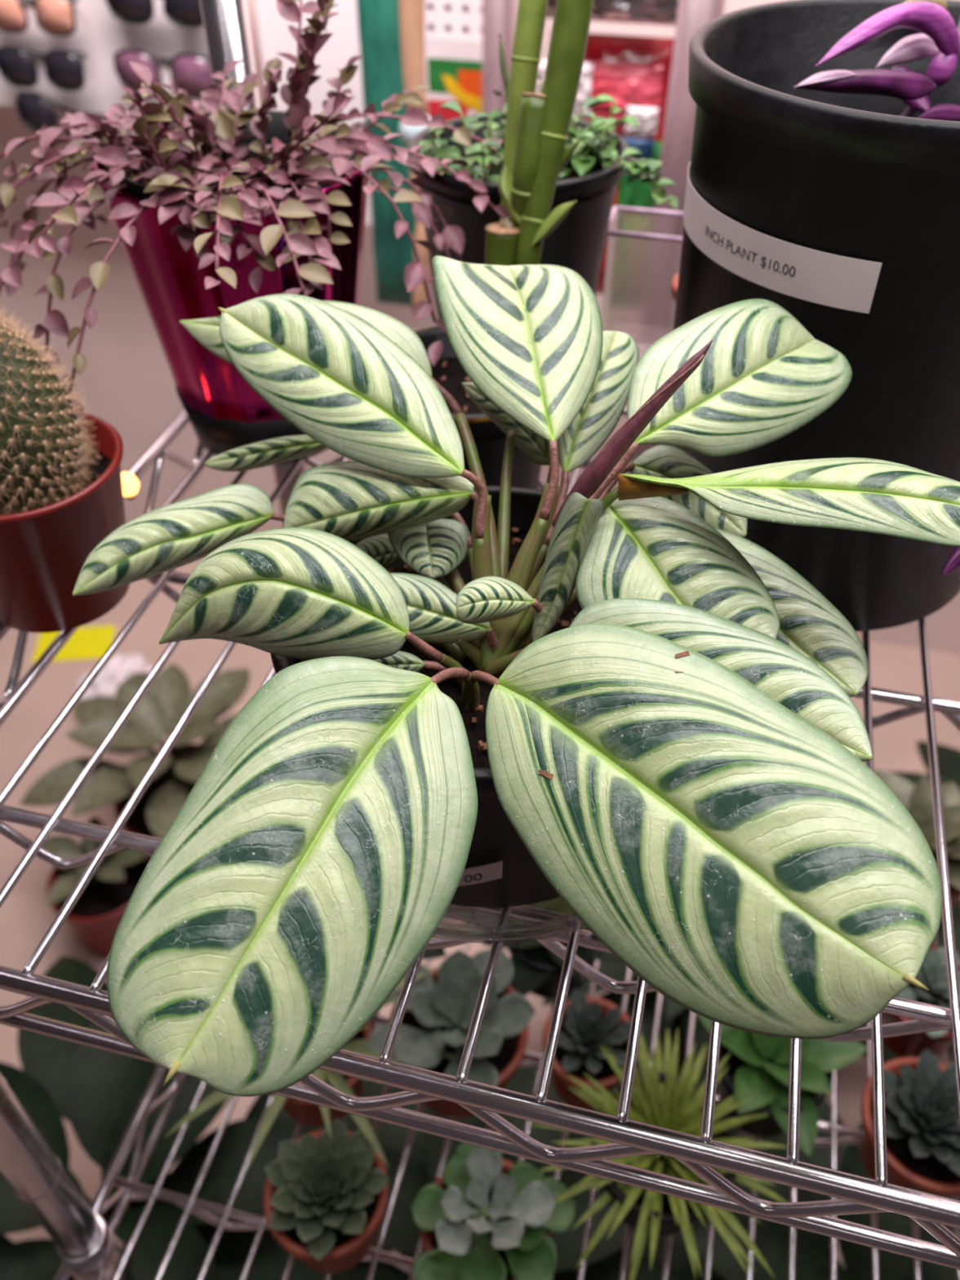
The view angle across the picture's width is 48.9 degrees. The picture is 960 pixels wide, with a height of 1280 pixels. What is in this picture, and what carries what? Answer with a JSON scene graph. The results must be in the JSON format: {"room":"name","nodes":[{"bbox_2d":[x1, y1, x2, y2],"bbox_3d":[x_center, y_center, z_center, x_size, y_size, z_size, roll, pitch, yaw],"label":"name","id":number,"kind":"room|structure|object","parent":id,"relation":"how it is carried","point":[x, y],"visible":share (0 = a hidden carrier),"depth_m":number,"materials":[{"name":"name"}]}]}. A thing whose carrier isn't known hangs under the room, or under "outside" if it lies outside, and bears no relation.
{"room":"plant shop","nodes":[
{"label":"plant shop","id":0,"kind":"room"},
{"bbox_2d":[0,413,130,632],"bbox_3d":[-0.199,-0.051,0.480,0.088,0.074,0.088,10,43,10],"label":"pot","id":1,"kind":"object","parent":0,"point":[52,517],"depth_m":0.45,"materials":[{"name":"red plastic"}]},
{"bbox_2d":[0,0,209,115],"bbox_3d":[-0.608,-0.944,1.511,0.523,0.350,0.006,10,43,10],"label":"display card","id":2,"kind":"object","parent":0,"point":[98,35],"visible":0.33,"depth_m":1.56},
{"bbox_2d":[0,0,79,36],"bbox_3d":[-0.643,-0.908,1.526,0.151,0.057,0.034,10,43,10],"label":"sunglasses","id":3,"kind":"object","parent":2,"relation":"attached to","point":[56,18],"visible":1,"depth_m":1.52,"materials":[{"name":"orange plastic"}]},
{"bbox_2d":[0,45,87,91],"bbox_3d":[-0.650,-0.855,1.577,0.151,0.057,0.034,10,43,10],"label":"sunglasses","id":4,"kind":"object","parent":2,"relation":"attached to","point":[64,69],"visible":1,"depth_m":1.57,"materials":[{"name":"black plastic"}]},
{"bbox_2d":[15,90,106,139],"bbox_3d":[-0.635,-0.798,1.624,0.149,0.080,0.034,10,43,10],"label":"sunglasses","id":5,"kind":"object","parent":2,"relation":"attached to","point":[34,109],"visible":0.52,"depth_m":1.61,"materials":[{"name":"black plastic"}]},
{"bbox_2d":[105,0,204,28],"bbox_3d":[-0.445,-0.893,1.473,0.165,0.062,0.034,10,43,10],"label":"sunglasses","id":6,"kind":"object","parent":2,"relation":"attached to","point":[181,13],"visible":0.86,"depth_m":1.47,"materials":[{"name":"black plastic"}]},
{"bbox_2d":[112,48,213,99],"bbox_3d":[-0.453,-0.826,1.537,0.162,0.061,0.034,10,43,10],"label":"sunglasses","id":7,"kind":"object","parent":2,"relation":"attached to","point":[192,73],"visible":0.66,"depth_m":1.52,"materials":[{"name":"purple plastic"}]},
{"bbox_2d":[18,662,249,857],"bbox_3d":[-0.447,0.223,1.667,0.416,0.314,0.382,10,43,10],"label":"plant","id":8,"kind":"object","parent":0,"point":[162,707],"visible":0.6,"depth_m":1.59,"materials":[{"name":"green plant"}]},
{"bbox_2d":[254,0,372,225],"bbox_3d":[-0.241,-0.837,1.528,0.155,0.457,0.006,10,43,10],"label":"display card","id":9,"kind":"object","parent":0,"point":[275,36],"visible":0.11,"depth_m":1.51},
{"bbox_2d":[356,0,416,306],"bbox_3d":[-0.118,-0.689,1.407,0.072,0.510,0.069,-17,45,-18],"label":"panel","id":10,"kind":"object","parent":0,"point":[378,20],"visible":0.56,"depth_m":1.39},
{"bbox_2d":[398,0,431,313],"bbox_3d":[-0.076,-0.618,1.277,0.044,0.471,0.044,-22,47,-22],"label":"wooden post","id":11,"kind":"object","parent":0,"point":[411,12],"visible":0.42,"depth_m":1.22,"materials":[{"name":"brown wood"}]},
{"bbox_2d":[0,557,959,1268],"bbox_3d":[-0.155,1.505,0.538,10.000,0.050,4.720,10,43,10],"label":"floor","id":12,"kind":"structure","parent":0,"point":[26,916],"depth_m":1.93,"materials":[{"name":"beige plastic"}]},
{"bbox_2d":[31,625,116,663],"bbox_3d":[-0.817,0.008,2.131,0.150,0.003,0.096,-4,43,-4],"label":"card","id":13,"kind":"object","parent":12,"relation":"on","point":[86,642],"visible":0.71,"depth_m":2.13,"materials":[{"name":"yellow paper"}]},
{"bbox_2d":[42,816,150,958],"bbox_3d":[-0.555,0.374,1.595,0.171,0.189,0.154,-16,45,-17],"label":"plant","id":14,"kind":"object","parent":12,"relation":"on","point":[95,917],"visible":0.65,"depth_m":1.55,"materials":[{"name":"green plant"}]},
{"bbox_2d":[77,653,152,700],"bbox_3d":[-0.657,0.099,1.946,0.174,0.117,0.190,10,43,10],"label":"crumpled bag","id":15,"kind":"object","parent":12,"relation":"on","point":[119,667],"visible":0.32,"depth_m":1.92,"materials":[{"name":"white plastic"}]},
{"bbox_2d":[0,955,360,1279],"bbox_3d":[-0.396,0.670,1.094,0.722,0.430,0.660,10,43,10],"label":"leaf plant","id":16,"kind":"object","parent":12,"relation":"on","point":[100,1092],"visible":0.5,"depth_m":1.02,"materials":[{"name":"green plant"}]},
{"bbox_2d":[204,1058,677,1279],"bbox_3d":[0.001,0.712,1.074,0.551,0.395,0.578,24,48,24],"label":"leaf plant","id":17,"kind":"object","parent":12,"relation":"on","point":[604,1260],"visible":0.14,"depth_m":1.02,"materials":[{"name":"green plant"}]},
{"bbox_2d":[0,0,959,1279],"bbox_3d":[0.243,0.198,0.639,0.945,1.740,0.495,10,43,10],"label":"shelving unit","id":18,"kind":"object","parent":12,"relation":"on","point":[89,1249],"visible":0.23,"depth_m":0.38,"materials":[{"name":"silver metal"}]},
{"bbox_2d":[0,303,130,632],"bbox_3d":[-0.199,-0.078,0.455,0.088,0.148,0.088,-1,43,-2],"label":"cactus","id":19,"kind":"object","parent":18,"relation":"on","point":[61,491],"visible":1,"depth_m":0.44,"materials":[{"name":"green plant"}]},
{"bbox_2d":[121,471,139,500],"bbox_3d":[-0.185,-0.081,0.556,0.012,0.016,0.012,10,43,10],"label":"light","id":20,"kind":"object","parent":18,"relation":"attached to","point":[131,484],"visible":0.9,"depth_m":0.55,"materials":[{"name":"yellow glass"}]},
{"bbox_2d":[0,0,513,465],"bbox_3d":[-0.136,-0.188,0.519,0.277,0.222,0.247,20,46,20],"label":"trailing plant","id":21,"kind":"object","parent":18,"relation":"on","point":[224,206],"visible":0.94,"depth_m":0.49,"materials":[{"name":"purple plant"}]},
{"bbox_2d":[163,967,454,1173],"bbox_3d":[-0.113,0.277,0.706,0.184,0.105,0.191,26,49,26],"label":"leaf plant","id":22,"kind":"object","parent":18,"relation":"on","point":[306,1113],"visible":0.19,"depth_m":0.68,"materials":[{"name":"plant"}]},
{"bbox_2d":[263,1118,390,1273],"bbox_3d":[-0.093,0.347,0.651,0.075,0.077,0.078,10,43,10],"label":"rosette succulent","id":23,"kind":"object","parent":18,"relation":"on","point":[326,1199],"visible":1,"depth_m":0.63,"materials":[{"name":"plant"}]},
{"bbox_2d":[387,948,446,999],"bbox_3d":[-0.088,0.220,0.786,0.102,0.081,0.120,-22,47,-22],"label":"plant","id":24,"kind":"object","parent":18,"relation":"on","point":[428,953],"visible":0.02,"depth_m":0.75,"materials":[{"name":"green plant"}]},
{"bbox_2d":[366,949,536,1117],"bbox_3d":[-0.017,0.271,0.723,0.105,0.090,0.117,10,43,10],"label":"succulent","id":25,"kind":"object","parent":18,"relation":"on","point":[438,1015],"visible":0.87,"depth_m":0.71,"materials":[{"name":"plant"}]},
{"bbox_2d":[420,1158,549,1279],"bbox_3d":[0.003,0.366,0.646,0.077,0.055,0.077,10,43,10],"label":"pot","id":26,"kind":"object","parent":18,"relation":"on","point":[533,1264],"depth_m":0.61,"materials":[{"name":"ceramic"}]},
{"bbox_2d":[410,1142,575,1279],"bbox_3d":[0.006,0.355,0.633,0.095,0.089,0.097,10,43,10],"label":"succulent","id":27,"kind":"object","parent":18,"relation":"on","point":[487,1216],"visible":0.98,"depth_m":0.61,"materials":[{"name":"plant"}]},
{"bbox_2d":[413,0,594,488],"bbox_3d":[0.002,-0.175,0.493,0.092,0.240,0.153,10,43,10],"label":"plant","id":28,"kind":"object","parent":18,"relation":"on","point":[537,126],"visible":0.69,"depth_m":0.48,"materials":[{"name":"green plant"}]},
{"bbox_2d":[431,896,586,943],"bbox_3d":[0.004,0.043,0.419,0.184,0.018,0.184,10,43,10],"label":"saucer","id":29,"kind":"object","parent":18,"relation":"on","point":[553,917],"visible":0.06,"depth_m":0.35,"materials":[{"name":"clear plastic"}]},
{"bbox_2d":[71,255,959,1096],"bbox_3d":[-0.006,0.008,0.340,0.298,0.172,0.285,10,43,10],"label":"plant","id":30,"kind":"object","parent":29,"relation":"on","point":[437,638],"visible":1,"depth_m":0.30,"materials":[{"name":"green plant"}]},
{"bbox_2d":[537,769,553,779],"bbox_3d":[0.019,0.038,0.298,0.004,0.002,0.002,24,48,24],"label":"crumb","id":31,"kind":"object","parent":30,"relation":"on","point":[549,775],"visible":1,"depth_m":0.30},
{"bbox_2d":[675,650,689,657],"bbox_3d":[0.057,0.004,0.299,0.004,0.001,0.002,-12,44,-13],"label":"crumb","id":32,"kind":"object","parent":30,"relation":"on","point":[684,653],"visible":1,"depth_m":0.30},
{"bbox_2d":[406,75,678,319],"bbox_3d":[0.023,-0.211,0.590,0.118,0.161,0.132,-21,46,-21],"label":"leafy plant","id":33,"kind":"object","parent":18,"relation":"on","point":[592,173],"visible":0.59,"depth_m":0.54,"materials":[{"name":"green plant"}]},
{"bbox_2d":[481,928,622,999],"bbox_3d":[0.047,0.216,0.791,0.101,0.080,0.118,-9,43,-9],"label":"plant","id":34,"kind":"object","parent":18,"relation":"on","point":[537,971],"visible":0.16,"depth_m":0.75,"materials":[{"name":"green plant"}]},
{"bbox_2d":[542,988,644,1110],"bbox_3d":[0.075,0.284,0.724,0.066,0.072,0.065,10,43,10],"label":"rosette succulent","id":35,"kind":"object","parent":18,"relation":"on","point":[588,1023],"visible":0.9,"depth_m":0.71,"materials":[{"name":"plant"}]},
{"bbox_2d":[600,205,684,359],"bbox_3d":[0.102,-0.213,0.647,0.054,0.087,0.041,10,43,10],"label":"glass panel","id":36,"kind":"object","parent":18,"relation":"on","point":[644,246],"visible":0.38,"depth_m":0.63,"materials":[{"name":"glass"}]},
{"bbox_2d":[524,1026,786,1279],"bbox_3d":[0.111,0.320,0.666,0.164,0.097,0.164,-6,43,-6],"label":"leaf plant","id":37,"kind":"object","parent":18,"relation":"on","point":[660,1097],"visible":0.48,"depth_m":0.65,"materials":[{"name":"green plant"}]},
{"bbox_2d":[671,271,679,301],"bbox_3d":[0.133,-0.179,0.609,0.052,0.088,0.052,10,43,10],"label":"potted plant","id":38,"kind":"object","parent":18,"relation":"on","point":[674,282],"visible":0.05,"depth_m":0.59,"materials":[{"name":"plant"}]},
{"bbox_2d":[697,1013,866,1155],"bbox_3d":[0.184,0.290,0.707,0.105,0.085,0.094,27,49,27],"label":"leaf plant","id":39,"kind":"object","parent":18,"relation":"on","point":[758,1064],"visible":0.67,"depth_m":0.69,"materials":[{"name":"green plant"}]},
{"bbox_2d":[672,0,959,631],"bbox_3d":[0.185,-0.144,0.453,0.205,0.247,0.231,-23,47,-23],"label":"plant","id":40,"kind":"object","parent":18,"relation":"on","point":[823,180],"visible":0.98,"depth_m":0.40,"materials":[{"name":"plant"}]},
{"bbox_2d":[859,1048,959,1197],"bbox_3d":[0.286,0.317,0.680,0.086,0.081,0.085,10,43,10],"label":"rosette succulent","id":41,"kind":"object","parent":18,"relation":"on","point":[922,1129],"visible":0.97,"depth_m":0.66,"materials":[{"name":"plant"}]},
{"bbox_2d":[874,768,959,920],"bbox_3d":[0.333,0.169,0.832,0.128,0.094,0.137,-16,45,-17],"label":"plant","id":42,"kind":"object","parent":18,"relation":"on","point":[917,799],"visible":0.27,"depth_m":0.82,"materials":[{"name":"green plant"}]},
{"bbox_2d":[881,946,959,1057],"bbox_3d":[0.314,0.259,0.746,0.071,0.077,0.078,10,43,10],"label":"succulent","id":43,"kind":"object","parent":18,"relation":"on","point":[932,973],"visible":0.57,"depth_m":0.73,"materials":[{"name":"green plant"}]},
{"bbox_2d":[482,0,512,113],"bbox_3d":[0.022,-0.453,1.675,0.042,1.300,0.042,10,43,10],"label":"post","id":44,"kind":"object","parent":12,"relation":"on","point":[497,15],"visible":0.07,"depth_m":1.37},
{"bbox_2d":[629,0,725,462],"bbox_3d":[0.226,-0.226,1.464,0.054,1.250,0.054,10,43,10],"label":"post","id":45,"kind":"object","parent":12,"relation":"on","point":[680,113],"visible":0.07,"depth_m":1.13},
{"bbox_2d":[542,960,901,1140],"bbox_3d":[0.281,0.411,1.402,0.587,0.395,0.629,10,43,10],"label":"leaf plant","id":46,"kind":"object","parent":12,"relation":"on","point":[673,1015],"visible":0.06,"depth_m":1.22,"materials":[{"name":"green plant"}]},
{"bbox_2d":[630,1097,959,1279],"bbox_3d":[0.341,0.734,1.050,0.586,0.395,0.569,10,43,10],"label":"leaf plant","id":47,"kind":"object","parent":12,"relation":"on","point":[771,1239],"visible":0.33,"depth_m":0.99,"materials":[{"name":"green plant"}]},
{"bbox_2d":[888,740,959,1062],"bbox_3d":[0.695,0.395,1.444,0.573,0.361,0.544,10,43,10],"label":"leaf plant","id":48,"kind":"object","parent":12,"relation":"on","point":[948,757],"visible":0.09,"depth_m":1.51,"materials":[{"name":"green plant"}]},
{"bbox_2d":[0,0,959,654],"bbox_3d":[0.426,-1.145,1.267,10.000,2.970,0.080,10,43,10],"label":"wall","id":49,"kind":"structure","parent":0,"point":[127,382],"depth_m":2.08,"materials":[{"name":"white paint"}]},
{"bbox_2d":[424,0,482,115],"bbox_3d":[-0.033,-0.826,1.537,0.146,0.417,0.025,10,43,10],"label":"pegboard","id":50,"kind":"object","parent":49,"relation":"attached to","point":[461,19],"visible":0.09,"depth_m":1.48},
{"bbox_2d":[425,35,482,120],"bbox_3d":[-0.034,-0.787,1.508,0.088,0.128,0.005,10,43,10],"label":"packet","id":51,"kind":"object","parent":50,"relation":"hanging from","point":[454,65],"visible":0.64,"depth_m":1.50,"materials":[{"name":"paper"}]},
{"bbox_2d":[427,66,458,93],"bbox_3d":[-0.052,-0.799,1.501,0.045,0.041,0.001,10,43,10],"label":"print","id":52,"kind":"object","parent":51,"relation":"on","point":[440,79],"depth_m":1.50},
{"bbox_2d":[426,99,467,120],"bbox_3d":[-0.047,-0.760,1.535,0.060,0.043,0.001,10,43,10],"label":"print","id":53,"kind":"object","parent":51,"relation":"attached to","point":[433,105],"depth_m":1.53},
{"bbox_2d":[441,74,482,112],"bbox_3d":[-0.025,-0.779,1.509,0.062,0.048,0.001,10,43,10],"label":"print","id":54,"kind":"object","parent":51,"relation":"attached to","point":[466,90],"depth_m":1.51},
{"bbox_2d":[457,69,482,109],"bbox_3d":[-0.011,-0.782,1.503,0.040,0.052,0.001,10,43,10],"label":"print","id":55,"kind":"object","parent":51,"relation":"attached to","point":[469,81],"depth_m":1.50},
{"bbox_2d":[536,30,674,294],"bbox_3d":[0.159,-0.604,1.381,0.167,0.328,0.106,10,43,10],"label":"bag","id":56,"kind":"object","parent":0,"point":[634,71],"visible":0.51,"depth_m":1.28,"materials":[{"name":"red plastic"}]},
{"bbox_2d":[536,59,593,119],"bbox_3d":[0.103,-0.671,1.288,0.068,0.063,0.032,10,43,10],"label":"print","id":57,"kind":"object","parent":56,"relation":"attached to","point":[585,90],"depth_m":1.28},
{"bbox_2d":[546,0,679,26],"bbox_3d":[0.142,-0.746,1.211,0.176,0.066,0.068,10,43,10],"label":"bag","id":58,"kind":"object","parent":56,"relation":"on","point":[661,12],"visible":0.65,"depth_m":1.20,"materials":[{"name":"red plastic"}]},
{"bbox_2d":[624,106,658,136],"bbox_3d":[0.197,-0.633,1.290,0.039,0.032,0.032,10,43,10],"label":"print","id":59,"kind":"object","parent":56,"relation":"attached to","point":[647,117],"depth_m":1.28},
{"bbox_2d":[616,137,662,208],"bbox_3d":[0.193,-0.513,1.317,0.062,0.213,0.039,10,43,10],"label":"packet","id":60,"kind":"object","parent":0,"point":[635,193],"visible":0.32,"depth_m":1.28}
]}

